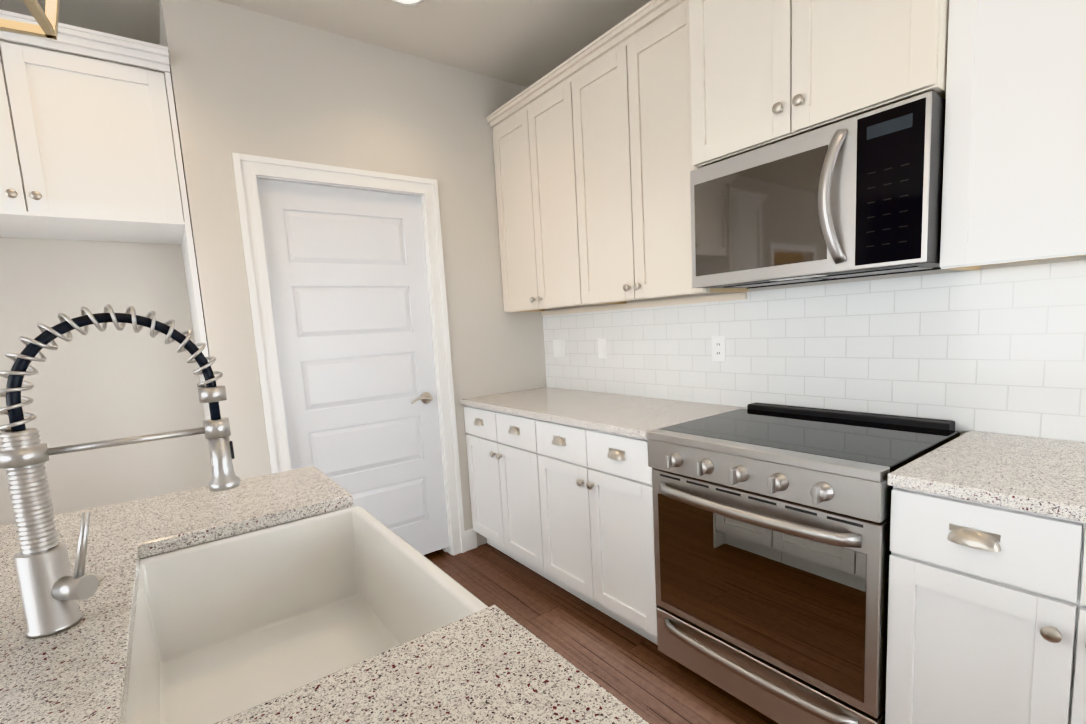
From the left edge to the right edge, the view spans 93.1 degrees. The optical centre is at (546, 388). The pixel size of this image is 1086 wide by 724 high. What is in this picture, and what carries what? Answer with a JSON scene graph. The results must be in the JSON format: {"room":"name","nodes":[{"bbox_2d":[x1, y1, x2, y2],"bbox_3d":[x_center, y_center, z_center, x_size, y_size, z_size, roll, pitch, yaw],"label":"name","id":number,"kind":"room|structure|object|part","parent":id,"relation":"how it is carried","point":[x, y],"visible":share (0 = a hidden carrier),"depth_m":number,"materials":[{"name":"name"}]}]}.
{"room":"kitchen","nodes":[
{"label":"kitchen","id":0,"kind":"room"},
{"bbox_2d":[0,39,211,525],"bbox_3d":[-3.588,-0.054,1.495,8.016,2.800,0.120,-8,9,-36],"label":"wall","id":1,"kind":"structure","parent":0,"point":[110,382],"depth_m":2.50,"materials":[{"name":"grey paint"}]},
{"bbox_2d":[0,0,650,86],"bbox_3d":[-2.098,-1.342,-0.534,8.300,0.080,11.000,-8,9,-36],"label":"ceiling","id":2,"kind":"structure","parent":0,"point":[526,43],"depth_m":2.46,"materials":[{"name":"white paint"}]},
{"bbox_2d":[0,0,58,39],"bbox_3d":[-0.752,-0.960,0.532,0.264,1.084,0.264,-7,8,-29],"label":"pendant lantern","id":3,"kind":"object","parent":2,"relation":"hanging from","point":[47,26],"visible":1,"depth_m":0.70,"materials":[{"name":"beige metal"}]},
{"bbox_2d":[391,0,423,5],"bbox_3d":[-0.613,-1.721,2.243,0.170,0.006,0.170,-8,9,-36],"label":"recessed light","id":4,"kind":"object","parent":2,"relation":"in","point":[409,2],"visible":1,"depth_m":2.30,"materials":[{"name":"white paint"}]},
{"bbox_2d":[160,0,546,545],"bbox_3d":[-0.929,-0.392,3.045,1.860,2.800,0.550,-8,9,-36],"label":"wall","id":5,"kind":"structure","parent":0,"point":[247,81],"depth_m":2.50,"materials":[{"name":"grey paint"}]},
{"bbox_2d":[232,153,465,555],"bbox_3d":[-0.980,-0.033,2.750,0.980,2.165,0.136,-8,9,-36],"label":"door frame","id":6,"kind":"structure","parent":5,"relation":"attached to","point":[249,170],"depth_m":2.53,"materials":[{"name":"white paint"}]},
{"bbox_2d":[257,178,448,554],"bbox_3d":[-0.955,-0.010,2.722,0.804,2.031,0.097,-8,9,-36],"label":"pantry door","id":7,"kind":"structure","parent":5,"relation":"in","point":[347,277],"depth_m":2.71,"materials":[{"name":"white paint"}]},
{"bbox_2d":[465,528,476,550],"bbox_3d":[-2.135,1.122,2.251,3.846,0.125,0.564,-8,9,-36],"label":"baseboard","id":8,"kind":"structure","parent":5,"relation":"attached to","point":[471,538],"depth_m":3.14,"materials":[{"name":"white paint"}]},
{"bbox_2d":[423,543,777,723],"bbox_3d":[-1.938,1.502,-0.187,8.300,0.060,11.000,-8,9,-36],"label":"floor","id":9,"kind":"structure","parent":0,"point":[644,678],"depth_m":2.14,"materials":[{"name":"brown wood"}]},
{"bbox_2d":[0,10,210,419],"bbox_3d":[-2.079,-0.092,2.177,1.065,2.543,0.592,-8,9,-36],"label":"wall cabinet","id":10,"kind":"object","parent":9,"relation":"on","point":[90,149],"visible":1,"depth_m":2.04,"materials":[{"name":"white wood"}]},
{"bbox_2d":[143,509,338,557],"bbox_3d":[-0.867,0.774,1.334,0.644,0.896,0.420,-8,9,-36],"label":"base cabinet","id":11,"kind":"object","parent":9,"relation":"on","point":[241,533],"depth_m":1.16,"materials":[{"name":"white"}]},
{"bbox_2d":[0,466,648,723],"bbox_3d":[-0.232,0.418,0.090,1.065,0.041,3.135,-8,9,-36],"label":"countertop","id":12,"kind":"structure","parent":11,"relation":"on","point":[493,664],"depth_m":0.66,"materials":[{"name":"stone"}]},
{"bbox_3d":[-0.809,0.335,0.900,0.052,0.010,0.052,-8,9,-36],"label":"air switch button","id":13,"kind":"part","parent":12,"relation":"part of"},
{"bbox_2d":[0,304,240,638],"bbox_3d":[-0.646,0.107,0.793,0.290,0.471,0.090,-8,9,-36],"label":"faucet","id":14,"kind":"object","parent":12,"relation":"on","point":[52,589],"visible":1,"depth_m":0.74,"materials":[{"name":"silver metal"}]},
{"bbox_2d":[125,506,487,723],"bbox_3d":[-0.457,0.480,0.932,0.485,0.258,0.730,-8,9,-36],"label":"farmhouse sink","id":15,"kind":"object","parent":12,"relation":"in","point":[226,627],"visible":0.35,"depth_m":1.12,"materials":[{"name":"white ceramic"}]},
{"bbox_2d":[464,405,531,569],"bbox_3d":[0.017,0.523,2.983,0.630,0.896,0.795,-8,9,-36],"label":"base cabinet","id":16,"kind":"object","parent":9,"relation":"on","point":[497,463],"depth_m":2.82,"materials":[{"name":"white wood"}]},
{"bbox_2d":[460,387,746,438],"bbox_3d":[0.183,0.087,2.649,0.644,0.030,1.471,-8,9,-36],"label":"countertop","id":17,"kind":"structure","parent":16,"relation":"on","point":[633,416],"depth_m":2.42,"materials":[{"name":"stone"}]},
{"bbox_2d":[524,416,658,644],"bbox_3d":[0.422,0.567,2.444,0.630,0.896,0.798,-8,9,-36],"label":"base cabinet","id":18,"kind":"object","parent":9,"relation":"on","point":[568,508],"depth_m":2.21,"materials":[{"name":"white wood"}]},
{"bbox_2d":[646,402,959,723],"bbox_3d":[0.852,0.593,1.786,0.710,0.954,0.756,-8,9,-36],"label":"range","id":19,"kind":"object","parent":9,"relation":"on","point":[772,551],"visible":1,"depth_m":1.55,"materials":[{"name":"grey metal"}]},
{"bbox_2d":[885,486,1085,723],"bbox_3d":[1.342,0.665,1.219,0.630,0.896,0.731,-8,9,-36],"label":"base cabinet","id":20,"kind":"object","parent":9,"relation":"on","point":[986,613],"visible":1,"depth_m":1.14,"materials":[{"name":"white wood"}]},
{"bbox_2d":[887,430,1085,522],"bbox_3d":[1.558,0.234,0.818,0.644,0.030,1.574,-8,9,-36],"label":"countertop","id":21,"kind":"structure","parent":20,"relation":"on","point":[1043,476],"depth_m":1.22,"materials":[{"name":"stone"}]},
{"bbox_2d":[545,256,1085,435],"bbox_3d":[1.117,-0.374,1.958,0.120,2.800,11.000,-8,9,-36],"label":"wall","id":22,"kind":"structure","parent":0,"point":[1016,264],"depth_m":1.81,"materials":[{"name":"grey paint"}]},
{"bbox_2d":[490,80,589,311],"bbox_3d":[0.062,-1.013,2.894,0.305,1.068,0.795,-8,9,-36],"label":"upper cabinet","id":23,"kind":"object","parent":22,"relation":"attached to","point":[527,141],"depth_m":2.83,"materials":[{"name":"beige wood"}]},
{"bbox_2d":[558,0,747,303],"bbox_3d":[0.467,-0.970,2.355,0.305,1.068,0.798,-8,9,-36],"label":"upper cabinet","id":24,"kind":"object","parent":22,"relation":"attached to","point":[592,147],"depth_m":2.24,"materials":[{"name":"beige wood"}]},
{"bbox_2d":[543,260,1085,441],"bbox_3d":[1.163,-0.132,1.836,0.008,0.504,3.919,-8,9,-36],"label":"backsplash","id":25,"kind":"structure","parent":22,"relation":"attached to","point":[1000,350],"depth_m":1.82,"materials":[{"name":"tile"}]},
{"bbox_2d":[553,339,564,357],"bbox_3d":[0.078,-0.256,3.266,0.007,0.116,0.118,-8,9,-36],"label":"electrical outlet","id":26,"kind":"object","parent":25,"relation":"attached to","point":[558,344],"depth_m":3.26,"materials":[{"name":"white plastic"}]},
{"bbox_2d":[598,338,606,358],"bbox_3d":[0.317,-0.230,2.948,0.007,0.116,0.072,-8,9,-36],"label":"electrical outlet","id":27,"kind":"object","parent":25,"relation":"attached to","point":[602,347],"depth_m":2.94,"materials":[{"name":"white plastic"}]},
{"bbox_2d":[712,336,725,361],"bbox_3d":[0.780,-0.181,2.333,0.005,0.116,0.072,-8,9,-36],"label":"electrical outlet","id":28,"kind":"object","parent":25,"relation":"attached to","point":[718,348],"depth_m":2.33,"materials":[{"name":"white plastic"}]},
{"bbox_2d":[689,0,948,167],"bbox_3d":[0.881,-1.159,1.675,0.405,0.680,0.866,-8,9,-36],"label":"upper cabinet","id":29,"kind":"object","parent":22,"relation":"attached to","point":[763,73],"visible":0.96,"depth_m":1.57,"materials":[{"name":"white wood"}]},
{"bbox_2d":[690,91,945,288],"bbox_3d":[0.897,-0.589,1.733,0.428,0.432,0.752,-8,9,-36],"label":"microwave","id":30,"kind":"object","parent":29,"relation":"attached to","point":[858,196],"visible":1,"depth_m":1.53,"materials":[{"name":"grey metal"}]},
{"bbox_2d":[940,0,1085,267],"bbox_3d":[1.384,-0.872,1.134,0.305,1.068,0.743,-8,9,-36],"label":"upper cabinet","id":31,"kind":"object","parent":22,"relation":"attached to","point":[1014,177],"depth_m":1.26,"materials":[{"name":"white painted wood"}]}
]}

